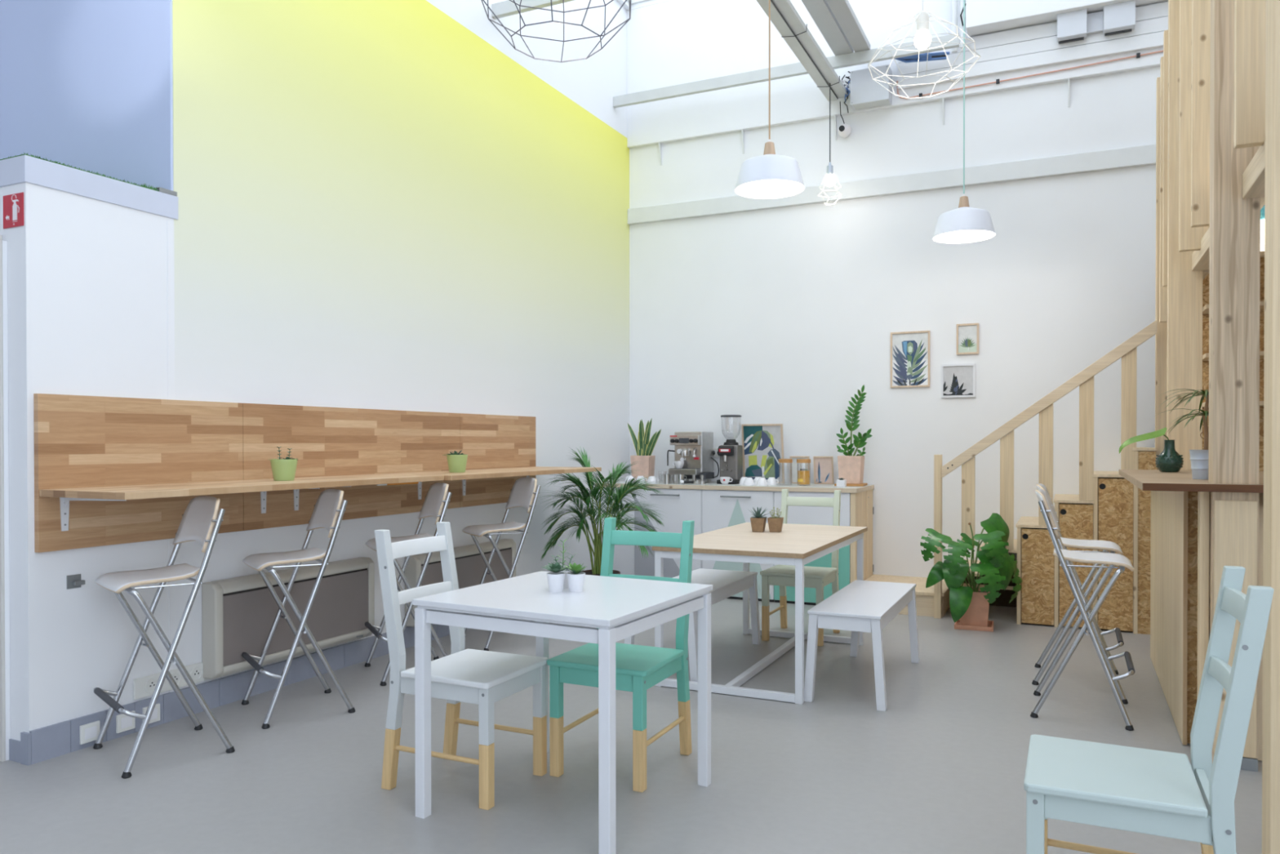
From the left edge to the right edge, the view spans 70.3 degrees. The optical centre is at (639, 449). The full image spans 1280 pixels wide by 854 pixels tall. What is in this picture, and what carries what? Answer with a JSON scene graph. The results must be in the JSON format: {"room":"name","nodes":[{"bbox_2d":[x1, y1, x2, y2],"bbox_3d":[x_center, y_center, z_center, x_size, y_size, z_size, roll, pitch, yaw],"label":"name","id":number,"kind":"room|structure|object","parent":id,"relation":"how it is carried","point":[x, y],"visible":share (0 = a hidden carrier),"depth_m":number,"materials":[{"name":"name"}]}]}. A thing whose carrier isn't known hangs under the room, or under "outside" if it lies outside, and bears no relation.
{"room":"common room","nodes":[
{"label":"common room","id":0,"kind":"room"},
{"bbox_2d":[0,0,173,191],"bbox_3d":[-3.448,-2.615,4.788,2.853,2.881,0.012,0,1,25],"label":"wall","id":1,"kind":"structure","parent":0,"point":[86,85],"depth_m":4.42,"materials":[{"name":"blue paint"}]},
{"bbox_2d":[0,182,176,740],"bbox_3d":[-3.582,0.091,4.517,2.858,2.312,0.658,0,1,25],"label":"wall partition","id":2,"kind":"structure","parent":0,"point":[91,285],"depth_m":3.79,"materials":[{"name":"white paint"}]},
{"bbox_2d":[0,235,10,761],"bbox_3d":[-2.993,0.197,3.857,0.987,2.110,0.032,0,1,25],"label":"door","id":3,"kind":"structure","parent":2,"relation":"in","point":[5,718],"depth_m":3.64,"materials":[{"name":"beige paint"}]},
{"bbox_2d":[3,192,23,228],"bbox_3d":[-2.506,-0.954,3.630,0.132,0.132,0.006,0,1,25],"label":"fire extinguisher sign","id":4,"kind":"object","parent":2,"relation":"attached to","point":[13,204],"visible":1,"depth_m":3.63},
{"bbox_2d":[8,731,31,765],"bbox_3d":[-3.448,1.188,4.091,2.269,0.125,0.012,0,1,25],"label":"baseboard","id":5,"kind":"structure","parent":2,"relation":"attached to","point":[20,751],"depth_m":3.62,"materials":[{"name":"grey tile"}]},
{"bbox_2d":[66,573,84,589],"bbox_3d":[-2.344,0.549,3.776,0.020,0.056,0.066,0,1,25],"label":"power outlet","id":6,"kind":"object","parent":2,"relation":"attached to","point":[73,581],"visible":1,"depth_m":3.77,"materials":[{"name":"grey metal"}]},
{"bbox_2d":[0,155,177,219],"bbox_3d":[-3.578,-1.129,4.513,2.861,0.127,0.684,0,1,25],"label":"trim","id":7,"kind":"structure","parent":2,"relation":"on","point":[24,168],"depth_m":3.82,"materials":[{"name":"paint"}]},
{"bbox_2d":[0,152,159,191],"bbox_3d":[-2.952,-1.182,4.197,1.462,0.024,0.651,0,1,25],"label":"artificial grass","id":8,"kind":"structure","parent":7,"relation":"on","point":[33,156],"depth_m":3.82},
{"bbox_2d":[79,720,100,744],"bbox_3d":[-2.314,1.190,3.821,0.012,0.078,0.084,0,1,25],"label":"socket cover","id":9,"kind":"object","parent":2,"relation":"attached to","point":[88,732],"visible":0.91,"depth_m":3.81,"materials":[{"name":"white plastic"}]},
{"bbox_2d":[115,710,135,733],"bbox_3d":[-2.245,1.189,3.966,0.012,0.078,0.084,0,1,25],"label":"socket cover","id":10,"kind":"object","parent":2,"relation":"attached to","point":[124,722],"visible":0.87,"depth_m":3.95,"materials":[{"name":"white plastic"}]},
{"bbox_2d":[172,0,629,688],"bbox_3d":[-1.148,-1.421,6.551,0.205,5.300,5.125,0,1,25],"label":"wall","id":11,"kind":"structure","parent":0,"point":[397,205],"depth_m":5.67,"materials":[{"name":"yellow paint"}]},
{"bbox_2d":[33,393,243,552],"bbox_3d":[-2.198,0.091,4.073,0.027,0.635,0.992,0,1,25],"label":"wall panel","id":12,"kind":"object","parent":11,"relation":"attached to","point":[80,441],"visible":1,"depth_m":3.97,"materials":[{"name":"wood"}]},
{"bbox_2d":[59,497,126,531],"bbox_3d":[-2.173,0.261,3.628,0.400,0.145,0.038,0,1,25],"label":"shelf bracket","id":13,"kind":"object","parent":12,"relation":"attached to","point":[64,501],"visible":0.8,"depth_m":3.70,"materials":[{"name":"grey metal"}]},
{"bbox_2d":[133,662,208,699],"bbox_3d":[-2.150,1.060,4.194,0.016,0.092,0.400,0,1,25],"label":"strip","id":14,"kind":"object","parent":11,"relation":"attached to","point":[143,686],"visible":0.8,"depth_m":4.15,"materials":[{"name":"white plastic"}]},
{"bbox_2d":[29,613,504,764],"bbox_3d":[-1.607,1.173,5.341,0.014,0.132,3.823,0,1,25],"label":"baseboard","id":15,"kind":"structure","parent":11,"relation":"attached to","point":[59,739],"depth_m":4.38,"materials":[{"name":"grey tile"}]},
{"bbox_2d":[201,556,374,679],"bbox_3d":[-1.813,0.860,4.802,0.102,0.457,1.091,0,1,25],"label":"heater","id":16,"kind":"object","parent":11,"relation":"attached to","point":[238,614],"visible":0.94,"depth_m":4.64,"materials":[{"name":"grey metal"}]},
{"bbox_2d":[222,568,367,595],"bbox_3d":[-1.817,0.692,4.799,0.076,0.010,0.993,0,1,25],"label":"grille","id":17,"kind":"object","parent":16,"relation":"attached to","point":[344,573],"depth_m":4.76,"materials":[{"name":"metal"}]},
{"bbox_2d":[242,403,460,530],"bbox_3d":[-1.605,0.080,5.325,0.027,0.635,1.774,0,1,25],"label":"wall panel","id":18,"kind":"object","parent":11,"relation":"attached to","point":[324,441],"visible":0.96,"depth_m":5.17,"materials":[{"name":"wood"}]},
{"bbox_2d":[39,474,444,499],"bbox_3d":[-1.752,0.167,4.379,0.517,0.028,1.920,0,1,25],"label":"shelf","id":19,"kind":"object","parent":18,"relation":"attached to","point":[184,489],"visible":1,"depth_m":3.91,"materials":[{"name":"brown wood"}]},
{"bbox_2d":[267,446,297,480],"bbox_3d":[-1.748,0.069,4.460,0.124,0.166,0.124,0,1,25],"label":"succulent pot","id":20,"kind":"object","parent":19,"relation":"on","point":[283,469],"visible":1,"depth_m":4.42,"materials":[{"name":"ceramic"}]},
{"bbox_2d":[404,538,515,626],"bbox_3d":[-1.181,0.877,6.135,0.102,0.440,1.121,0,1,25],"label":"heater","id":21,"kind":"object","parent":11,"relation":"attached to","point":[470,566],"visible":0.51,"depth_m":6.09,"materials":[{"name":"grey metal"}]},
{"bbox_2d":[421,547,511,565],"bbox_3d":[-1.185,0.718,6.132,0.076,0.010,1.023,0,1,25],"label":"grille","id":22,"kind":"object","parent":21,"relation":"attached to","point":[475,554],"depth_m":6.11,"materials":[{"name":"metal"}]},
{"bbox_2d":[459,413,535,506],"bbox_3d":[-1.018,0.070,6.561,0.027,0.635,0.958,0,1,25],"label":"wall panel","id":23,"kind":"object","parent":11,"relation":"attached to","point":[488,441],"visible":0.76,"depth_m":6.48,"materials":[{"name":"wood"}]},
{"bbox_3d":[-0.671,0.234,6.795,0.400,0.145,0.038,0,1,25],"label":"shelf bracket","id":24,"kind":"object","parent":23,"relation":"attached to","visible":0},
{"bbox_2d":[377,466,601,479],"bbox_3d":[-0.930,0.153,6.060,0.562,0.028,1.818,0,1,25],"label":"shelf","id":25,"kind":"object","parent":24,"relation":"on","point":[538,470],"visible":0.84,"depth_m":5.82,"materials":[{"name":"brown wood"}]},
{"bbox_2d":[444,449,467,472],"bbox_3d":[-1.145,0.072,5.651,0.140,0.140,0.138,0,1,25],"label":"succulent pot","id":26,"kind":"object","parent":25,"relation":"on","point":[457,462],"visible":1,"depth_m":5.61,"materials":[{"name":"ceramic"}]},
{"bbox_2d":[491,0,574,19],"bbox_3d":[1.048,-3.128,5.511,4.645,0.090,0.045,0,1,25],"label":"channel","id":27,"kind":"object","parent":11,"relation":"attached to","point":[506,8],"visible":0.99,"depth_m":6.40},
{"bbox_2d":[801,0,853,55],"bbox_3d":[-0.008,-3.176,3.835,0.142,0.049,7.772,0,1,25],"label":"board","id":28,"kind":"object","parent":27,"relation":"on","point":[820,11],"visible":0.8,"depth_m":6.82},
{"bbox_2d":[826,0,871,52],"bbox_3d":[0.125,-3.176,3.772,0.120,0.049,7.772,0,1,25],"label":"board","id":29,"kind":"object","parent":27,"relation":"on","point":[842,10],"visible":1,"depth_m":6.80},
{"bbox_2d":[613,33,959,108],"bbox_3d":[1.104,-3.137,7.588,2.965,0.090,0.045,0,1,25],"label":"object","id":30,"kind":"object","parent":11,"relation":"attached to","point":[858,58],"visible":0.99,"depth_m":7.59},
{"bbox_2d":[894,51,949,62],"bbox_3d":[2.082,-3.153,7.251,0.735,0.177,0.115,0,1,25],"label":"cable bundle","id":31,"kind":"object","parent":30,"relation":"attached to","point":[936,55],"visible":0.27,"depth_m":7.18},
{"bbox_2d":[0,598,1262,853],"bbox_3d":[-1.108,1.319,2.806,9.600,0.120,12.100,0,1,25],"label":"floor","id":32,"kind":"structure","parent":0,"point":[941,770],"depth_m":3.57,"materials":[{"name":"concrete"}]},
{"bbox_2d":[93,495,235,777],"bbox_3d":[-1.979,0.727,3.769,0.431,1.049,0.488,0,1,-43],"label":"bar stool","id":33,"kind":"object","parent":32,"relation":"on","point":[198,519],"visible":1,"depth_m":3.73,"materials":[{"name":"silver metal"}]},
{"bbox_2d":[241,488,355,728],"bbox_3d":[-1.647,0.722,4.365,0.431,1.049,0.488,0,1,-34],"label":"bar stool","id":34,"kind":"object","parent":32,"relation":"on","point":[326,511],"visible":1,"depth_m":4.30,"materials":[{"name":"silver metal"}]},
{"bbox_2d":[364,482,451,685],"bbox_3d":[-1.284,0.716,5.073,0.431,1.049,0.488,0,1,-27],"label":"bar stool","id":35,"kind":"object","parent":32,"relation":"on","point":[434,502],"visible":0.61,"depth_m":5.10,"materials":[{"name":"silver metal"}]},
{"bbox_2d":[374,521,548,809],"bbox_3d":[-0.669,0.776,3.439,0.509,0.955,0.424,0,1,25],"label":"dining chair","id":36,"kind":"object","parent":32,"relation":"on","point":[482,677],"visible":0.97,"depth_m":3.35,"materials":[{"name":"white paint"}]},
{"bbox_2d":[462,477,541,650],"bbox_3d":[-0.884,0.709,5.846,0.431,1.049,0.488,0,1,-29],"label":"bar stool","id":37,"kind":"object","parent":32,"relation":"on","point":[523,491],"visible":0.63,"depth_m":5.84,"materials":[{"name":"silver metal"}]},
{"bbox_2d":[412,570,712,853],"bbox_3d":[-0.251,0.883,3.256,0.780,0.748,0.770,0,1,28],"label":"square table","id":38,"kind":"object","parent":32,"relation":"on","point":[622,608],"visible":0.92,"depth_m":3.08,"materials":[{"name":"white paint"}]},
{"bbox_2d":[542,561,567,592],"bbox_3d":[-0.307,0.459,3.259,0.099,0.106,0.106,0,1,-41],"label":"succulent","id":39,"kind":"object","parent":38,"relation":"on","point":[556,578],"visible":1,"depth_m":3.24,"materials":[{"name":"ceramic"}]},
{"bbox_2d":[546,571,564,592],"bbox_3d":[-0.302,0.478,3.259,0.067,0.068,0.067,0,1,25],"label":"pot","id":40,"kind":"object","parent":39,"relation":"on","point":[555,579],"depth_m":3.24,"materials":[{"name":"ceramic"}]},
{"bbox_2d":[551,538,577,588],"bbox_3d":[-0.278,0.420,3.346,0.088,0.182,0.072,0,0,-20],"label":"succulent","id":41,"kind":"object","parent":38,"relation":"on","point":[566,585],"visible":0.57,"depth_m":3.33,"materials":[{"name":"green plant"}]},
{"bbox_2d":[560,568,571,588],"bbox_3d":[-0.286,0.477,3.344,0.067,0.068,0.067,0,1,25],"label":"pot","id":42,"kind":"object","parent":41,"relation":"on","point":[566,585],"depth_m":3.32,"materials":[{"name":"ceramic"}]},
{"bbox_2d":[564,562,586,592],"bbox_3d":[-0.232,0.459,3.261,0.083,0.105,0.084,0,0,-16],"label":"succulent","id":43,"kind":"object","parent":38,"relation":"on","point":[575,579],"visible":1,"depth_m":3.24,"materials":[{"name":"ceramic"}]},
{"bbox_2d":[566,572,585,592],"bbox_3d":[-0.229,0.478,3.258,0.067,0.068,0.067,0,1,25],"label":"pot","id":44,"kind":"object","parent":43,"relation":"on","point":[575,580],"depth_m":3.24,"materials":[{"name":"ceramic"}]},
{"bbox_2d":[541,445,665,575],"bbox_3d":[-0.267,0.598,6.965,0.951,1.254,0.848,0,1,30],"label":"areca palm","id":45,"kind":"object","parent":32,"relation":"on","point":[616,473],"visible":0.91,"depth_m":6.89,"materials":[{"name":"green plant"}]},
{"bbox_2d":[581,569,620,575],"bbox_3d":[-0.304,1.080,6.927,0.310,0.290,0.310,0,1,25],"label":"pot","id":46,"kind":"object","parent":45,"relation":"on","point":[594,572],"depth_m":6.91,"materials":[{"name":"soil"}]},
{"bbox_2d":[596,487,634,574],"bbox_3d":[-0.211,0.773,7.867,0.369,0.888,0.016,0,1,25],"label":"filler panel","id":47,"kind":"object","parent":32,"relation":"on","point":[624,555],"visible":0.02,"depth_m":7.82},
{"bbox_2d":[546,517,694,791],"bbox_3d":[-0.063,0.774,3.623,0.424,0.955,0.509,0,1,25],"label":"dining chair","id":48,"kind":"object","parent":32,"relation":"on","point":[638,668],"visible":0.87,"depth_m":3.52,"materials":[{"name":"green paint"}]},
{"bbox_2d":[634,488,702,577],"bbox_3d":[0.365,0.772,7.929,0.613,0.888,0.701,0,1,25],"label":"base cabinet","id":49,"kind":"object","parent":32,"relation":"on","point":[678,505],"visible":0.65,"depth_m":7.64,"materials":[{"name":"white laminate"}]},
{"bbox_2d":[624,568,760,681],"bbox_3d":[0.336,1.011,5.383,0.444,0.452,1.100,0,1,25],"label":"bench","id":50,"kind":"object","parent":32,"relation":"on","point":[726,584],"visible":0.47,"depth_m":5.48,"materials":[{"name":"white paint"}]},
{"bbox_2d":[702,489,774,601],"bbox_3d":[0.923,0.774,7.664,0.611,0.888,0.701,0,1,25],"label":"base cabinet","id":51,"kind":"object","parent":32,"relation":"on","point":[721,508],"visible":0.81,"depth_m":7.39,"materials":[{"name":"white laminate"}]},
{"bbox_2d":[595,480,874,493],"bbox_3d":[0.781,0.310,7.742,2.265,0.036,0.684,0,1,25],"label":"countertop","id":52,"kind":"structure","parent":51,"relation":"on","point":[811,487],"depth_m":7.37,"materials":[{"name":"wood"}]},
{"bbox_2d":[627,418,661,480],"bbox_3d":[0.023,0.004,8.201,0.319,0.572,0.178,0,0,20],"label":"snake plant","id":53,"kind":"object","parent":52,"relation":"on","point":[644,447],"visible":0.94,"depth_m":8.15,"materials":[{"name":"green plant"}]},
{"bbox_2d":[666,431,719,483],"bbox_3d":[0.461,0.069,7.955,0.379,0.445,0.390,0,1,25],"label":"espresso machine","id":54,"kind":"object","parent":52,"relation":"on","point":[695,449],"visible":0.98,"depth_m":7.86,"materials":[{"name":"silver metal"}]},
{"bbox_2d":[668,468,702,475],"bbox_3d":[0.389,0.192,7.847,0.260,0.050,0.130,0,1,25],"label":"drip tray","id":55,"kind":"object","parent":54,"relation":"on","point":[671,471],"depth_m":7.79,"materials":[{"name":"silver metal"}]},
{"bbox_2d":[684,471,714,479],"bbox_3d":[0.487,0.229,7.983,0.280,0.054,0.200,0,1,25],"label":"tray","id":56,"kind":"object","parent":54,"relation":"on","point":[707,475],"depth_m":7.89,"materials":[{"name":"metal"}]},
{"bbox_2d":[716,414,742,484],"bbox_3d":[0.797,-0.003,7.875,0.207,0.588,0.439,0,0,16],"label":"coffee grinder","id":57,"kind":"object","parent":52,"relation":"on","point":[731,453],"visible":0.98,"depth_m":7.73,"materials":[{"name":"black plastic"}]},
{"bbox_2d":[741,423,784,483],"bbox_3d":[1.062,0.037,7.848,0.365,0.513,0.080,0,1,25],"label":"print","id":58,"kind":"object","parent":52,"relation":"on","point":[762,444],"visible":0.84,"depth_m":7.84,"materials":[{"name":"multicoloured paper"}]},
{"bbox_2d":[790,456,810,484],"bbox_3d":[1.364,0.175,7.738,0.165,0.238,0.051,0,1,25],"label":"print","id":59,"kind":"object","parent":52,"relation":"on","point":[794,466],"visible":0.62,"depth_m":7.75,"materials":[{"name":"brown wood"}]},
{"bbox_2d":[796,458,810,484],"bbox_3d":[1.342,0.186,7.445,0.114,0.216,0.114,0,1,25],"label":"glass jar","id":60,"kind":"object","parent":52,"relation":"on","point":[803,476],"visible":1,"depth_m":7.40,"materials":[{"name":"orange glass"}]},
{"bbox_2d":[813,456,834,484],"bbox_3d":[1.546,0.176,7.651,0.165,0.238,0.051,0,1,25],"label":"print","id":61,"kind":"object","parent":52,"relation":"on","point":[823,465],"visible":0.98,"depth_m":7.65,"materials":[{"name":"paper"}]},
{"bbox_2d":[834,384,872,486],"bbox_3d":[1.741,-0.117,7.387,0.277,0.823,0.220,0,0,23],"label":"plant","id":62,"kind":"object","parent":52,"relation":"on","point":[851,468],"visible":0.98,"depth_m":7.38,"materials":[{"name":"green plant"}]},
{"bbox_2d":[652,522,867,704],"bbox_3d":[0.758,0.868,5.281,0.810,0.738,1.540,0,1,25],"label":"table","id":63,"kind":"object","parent":32,"relation":"on","point":[797,545],"visible":0.87,"depth_m":4.76,"materials":[{"name":"brown wood"}]},
{"bbox_2d":[749,506,773,532],"bbox_3d":[0.720,0.422,5.509,0.133,0.150,0.147,0,0,-24],"label":"succulent","id":64,"kind":"object","parent":63,"relation":"on","point":[758,522],"visible":1,"depth_m":5.47,"materials":[{"name":"ceramic"}]},
{"bbox_2d":[767,506,783,532],"bbox_3d":[0.819,0.424,5.487,0.084,0.146,0.085,0,0,20],"label":"succulent","id":65,"kind":"object","parent":63,"relation":"on","point":[775,523],"visible":1,"depth_m":5.46,"materials":[{"name":"ceramic"}]},
{"bbox_2d":[760,488,840,646],"bbox_3d":[1.068,0.754,5.992,0.424,0.955,0.510,0,1,25],"label":"dining chair","id":66,"kind":"object","parent":32,"relation":"on","point":[783,575],"visible":0.77,"depth_m":5.95,"materials":[{"name":"green paint"}]},
{"bbox_2d":[773,491,850,604],"bbox_3d":[1.484,0.776,7.418,0.604,0.888,0.666,0,1,25],"label":"base cabinet","id":67,"kind":"object","parent":32,"relation":"on","point":[818,515],"visible":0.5,"depth_m":7.09,"materials":[{"name":"white laminate"}]},
{"bbox_2d":[804,579,919,711],"bbox_3d":[1.219,1.014,4.887,0.399,0.452,1.100,0,1,25],"label":"bench","id":68,"kind":"object","parent":32,"relation":"on","point":[860,606],"visible":1,"depth_m":4.49,"materials":[{"name":"white paint"}]},
{"bbox_2d":[850,488,874,582],"bbox_3d":[1.783,0.776,7.274,0.053,0.888,0.660,0,1,25],"label":"end panel","id":69,"kind":"object","parent":32,"relation":"on","point":[862,510],"visible":0.53,"depth_m":7.26,"materials":[{"name":"brown wood"}]},
{"bbox_2d":[920,512,1022,631],"bbox_3d":[2.314,0.835,6.233,0.682,0.786,0.434,0,1,-31],"label":"monstera","id":70,"kind":"object","parent":32,"relation":"on","point":[969,606],"visible":1,"depth_m":6.16,"materials":[{"name":"plant"}]},
{"bbox_2d":[864,320,1156,634],"bbox_3d":[2.675,0.181,6.777,1.996,2.086,0.801,0,1,25],"label":"staircase","id":71,"kind":"structure","parent":32,"relation":"on","point":[1108,507],"depth_m":6.21,"materials":[{"name":"brown wood"}]},
{"bbox_2d":[1031,483,1124,684],"bbox_3d":[2.353,0.715,4.889,0.431,1.049,0.488,0,1,25],"label":"bar stool","id":72,"kind":"object","parent":32,"relation":"on","point":[1106,545],"visible":0.63,"depth_m":4.85,"materials":[{"name":"white metal"}]},
{"bbox_2d":[1030,488,1134,730],"bbox_3d":[2.100,0.719,4.322,0.431,1.049,0.488,0,1,25],"label":"bar stool","id":73,"kind":"object","parent":32,"relation":"on","point":[1065,556],"visible":1,"depth_m":4.20,"materials":[{"name":"white metal"}]},
{"bbox_2d":[1023,565,1274,853],"bbox_3d":[1.258,0.783,2.301,0.510,0.955,0.424,0,1,25],"label":"dining chair","id":74,"kind":"object","parent":32,"relation":"on","point":[1159,793],"visible":1,"depth_m":2.21,"materials":[{"name":"green paint"}]},
{"bbox_2d":[1118,469,1263,760],"bbox_3d":[2.795,0.684,4.402,0.758,1.110,2.010,0,1,25],"label":"bar counter","id":75,"kind":"object","parent":32,"relation":"on","point":[1180,503],"depth_m":3.83,"materials":[{"name":"brown wood"}]},
{"bbox_2d":[1119,427,1183,472],"bbox_3d":[2.787,0.001,4.957,0.341,0.245,0.132,0,0,-2],"label":"vase","id":76,"kind":"object","parent":75,"relation":"on","point":[1169,460],"visible":1,"depth_m":4.93,"materials":[{"name":"green ceramic"}]},
{"bbox_2d":[1159,388,1208,479],"bbox_3d":[2.489,-0.069,4.013,0.382,0.401,0.387,0,1,25],"label":"dracaena","id":77,"kind":"object","parent":75,"relation":"on","point":[1198,458],"visible":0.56,"depth_m":4.01,"materials":[{"name":"plant"}]},
{"bbox_2d":[1155,0,1279,853],"bbox_3d":[2.741,-0.857,4.326,0.228,4.200,3.940,0,1,25],"label":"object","id":78,"kind":"object","parent":32,"relation":"on","point":[1218,85],"visible":0.84,"depth_m":3.56,"materials":[{"name":"brown wood"}]},
{"bbox_2d":[1240,756,1257,771],"bbox_3d":[2.373,1.226,3.542,0.060,0.047,0.014,0,1,25],"label":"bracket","id":79,"kind":"object","parent":78,"relation":"attached to","point":[1247,763],"visible":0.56,"depth_m":3.53,"materials":[{"name":"grey metal"}]},
{"bbox_2d":[616,0,671,10],"bbox_3d":[-1.089,-4.101,2.696,9.500,0.120,12.000,0,1,25],"label":"ceiling","id":80,"kind":"structure","parent":0,"point":[626,5],"depth_m":8.36,"materials":[{"name":"white paint"}]},
{"bbox_2d":[734,0,804,199],"bbox_3d":[0.751,-2.785,5.265,0.406,2.555,0.406,0,1,25],"label":"pendant lamp","id":81,"kind":"object","parent":80,"relation":"hanging from","point":[769,175],"visible":1,"depth_m":5.19,"materials":[{"name":"metal"}]},
{"bbox_2d":[737,179,801,194],"bbox_3d":[0.752,-1.534,5.275,0.370,0.008,0.370,0,1,25],"label":"diffuser","id":82,"kind":"object","parent":81,"relation":"attached to","point":[744,186],"depth_m":5.29,"materials":[{"name":"white"}]},
{"bbox_2d":[867,0,980,98],"bbox_3d":[1.546,-3.017,4.945,0.582,2.087,0.584,0,1,25],"label":"pendant","id":83,"kind":"object","parent":80,"relation":"hanging from","point":[922,39],"visible":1,"depth_m":4.92,"materials":[{"name":"white"}]},
{"bbox_2d":[932,0,995,243],"bbox_3d":[2.189,-2.753,6.133,0.406,2.635,0.406,0,1,25],"label":"pendant lamp","id":84,"kind":"object","parent":80,"relation":"hanging from","point":[965,224],"visible":1,"depth_m":6.08,"materials":[{"name":"metal"}]},
{"bbox_2d":[935,230,992,239],"bbox_3d":[2.190,-1.462,6.143,0.370,0.008,0.370,0,1,25],"label":"diffuser","id":85,"kind":"object","parent":84,"relation":"attached to","point":[940,234],"depth_m":6.17,"materials":[{"name":"white"}]},
{"bbox_2d":[629,66,1159,592],"bbox_3d":[2.772,-1.431,7.290,6.245,5.300,0.230,0,1,25],"label":"wall","id":86,"kind":"structure","parent":0,"point":[780,315],"depth_m":7.44,"materials":[{"name":"white paint"}]},
{"bbox_2d":[755,0,847,101],"bbox_3d":[-0.050,-2.925,4.005,0.184,0.075,8.000,0,1,25],"label":"roof beam","id":87,"kind":"structure","parent":86,"relation":"attached to","point":[784,17],"depth_m":6.59,"materials":[{"name":"metal"}]},
{"bbox_2d":[480,0,631,62],"bbox_3d":[-0.310,-2.836,3.377,0.580,2.642,0.574,0,1,25],"label":"pendant","id":88,"kind":"object","parent":87,"relation":"hanging from","point":[629,1],"visible":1,"depth_m":3.48,"materials":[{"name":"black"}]},
{"bbox_2d":[817,83,841,204],"bbox_3d":[1.515,-2.446,7.263,0.193,0.957,0.194,0,1,25],"label":"cage pendant","id":89,"kind":"object","parent":87,"relation":"hanging from","point":[829,181],"visible":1,"depth_m":7.25,"materials":[{"name":"white metal"}]},
{"bbox_2d":[850,64,892,110],"bbox_3d":[1.889,-2.955,7.431,0.310,0.281,0.150,0,1,25],"label":"junction box","id":90,"kind":"object","parent":86,"relation":"attached to","point":[865,92],"visible":1,"depth_m":7.38,"materials":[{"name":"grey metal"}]},
{"bbox_2d":[627,143,1155,224],"bbox_3d":[2.013,-2.171,7.492,4.695,0.145,0.041,0,1,25],"label":"trim","id":91,"kind":"structure","parent":86,"relation":"attached to","point":[1141,155],"depth_m":7.35,"materials":[{"name":"white paint"}]},
{"bbox_2d":[626,0,1168,148],"bbox_3d":[2.711,-3.444,7.148,6.245,1.270,0.047,0,1,25],"label":"window","id":92,"kind":"structure","parent":86,"relation":"attached to","point":[673,42],"depth_m":7.96,"materials":[{"name":"glass"}]},
{"bbox_2d":[890,330,929,387],"bbox_3d":[2.207,-0.736,7.425,0.312,0.455,0.018,0,1,25],"label":"framed print","id":93,"kind":"object","parent":86,"relation":"attached to","point":[909,350],"visible":1,"depth_m":7.42,"materials":[{"name":"paper"}]},
{"bbox_2d":[941,363,975,397],"bbox_3d":[2.545,-0.550,7.266,0.258,0.267,0.018,0,1,25],"label":"framed print","id":94,"kind":"object","parent":86,"relation":"attached to","point":[957,380],"visible":1,"depth_m":7.26,"materials":[{"name":"paper"}]},
{"bbox_2d":[956,323,978,355],"bbox_3d":[2.609,-0.879,7.233,0.168,0.243,0.018,0,1,25],"label":"framed print","id":95,"kind":"object","parent":86,"relation":"attached to","point":[967,334],"visible":1,"depth_m":7.23,"materials":[{"name":"paper"}]},
{"bbox_2d":[896,50,1163,98],"bbox_3d":[2.952,-2.913,6.983,1.906,0.154,0.052,0,1,25],"label":"copper pipe","id":96,"kind":"object","parent":86,"relation":"attached to","point":[1138,55],"visible":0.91,"depth_m":6.97,"materials":[{"name":"brown metal"}]},
{"bbox_2d":[897,2,1168,89],"bbox_3d":[3.761,-3.081,6.606,3.680,0.310,0.036,0,1,25],"label":"trim","id":97,"kind":"structure","parent":86,"relation":"attached to","point":[1034,46],"depth_m":6.96,"materials":[{"name":"white paint"}]},
{"bbox_2d":[1057,8,1087,44],"bbox_3d":[3.226,-3.161,6.783,0.200,0.202,0.090,0,1,25],"label":"wall box","id":98,"kind":"object","parent":86,"relation":"attached to","point":[1072,26],"visible":1,"depth_m":6.75,"materials":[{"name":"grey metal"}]},
{"bbox_2d":[1086,11,1103,34],"bbox_3d":[3.379,-3.167,6.744,0.108,0.140,0.030,0,1,25],"label":"trunk","id":99,"kind":"object","parent":86,"relation":"attached to","point":[1095,20],"visible":0.93,"depth_m":6.73,"materials":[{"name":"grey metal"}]},
{"bbox_2d":[1103,0,1135,35],"bbox_3d":[3.508,-3.160,6.649,0.205,0.202,0.090,0,1,25],"label":"wall box","id":100,"kind":"object","parent":86,"relation":"attached to","point":[1120,17],"visible":1,"depth_m":6.62,"materials":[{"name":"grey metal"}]},
{"bbox_2d":[960,587,990,626],"bbox_3d":[2.312,1.089,6.284,0.204,0.235,0.204,0,0,22],"label":"pot","id":101,"kind":"object","parent":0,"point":[976,615],"depth_m":6.19,"materials":[{"name":"ceramic"}]},
{"bbox_2d":[1202,257,1264,471],"bbox_3d":[4.344,-0.013,5.544,1.699,2.490,0.020,0,1,25],"label":"wall","id":102,"kind":"structure","parent":0,"point":[1206,281],"depth_m":5.74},
{"bbox_2d":[1202,301,1264,407],"bbox_3d":[4.291,-0.579,5.380,1.640,0.625,0.308,0,1,25],"label":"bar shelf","id":103,"kind":"object","parent":102,"relation":"attached to","point":[1206,308],"visible":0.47,"depth_m":5.61,"materials":[{"name":"brown wood"}]},
{"bbox_3d":[4.099,-1.396,2.859,0.150,5.300,7.100,0,1,25],"label":"wall","id":104,"kind":"structure","parent":0,"visible":0},
{"bbox_2d":[951,0,965,53],"bbox_3d":[2.520,-3.583,7.060,0.189,0.950,0.066,0,1,30],"label":"conduit","id":105,"kind":"object","parent":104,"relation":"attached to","point":[954,2],"visible":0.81,"depth_m":7.08,"materials":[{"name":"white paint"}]},
{"bbox_2d":[965,0,1168,37],"bbox_3d":[3.974,-3.462,6.421,3.140,0.425,0.180,0,1,25],"label":"trim","id":106,"kind":"structure","parent":104,"relation":"attached to","point":[982,16],"depth_m":6.88,"materials":[{"name":"white paint"}]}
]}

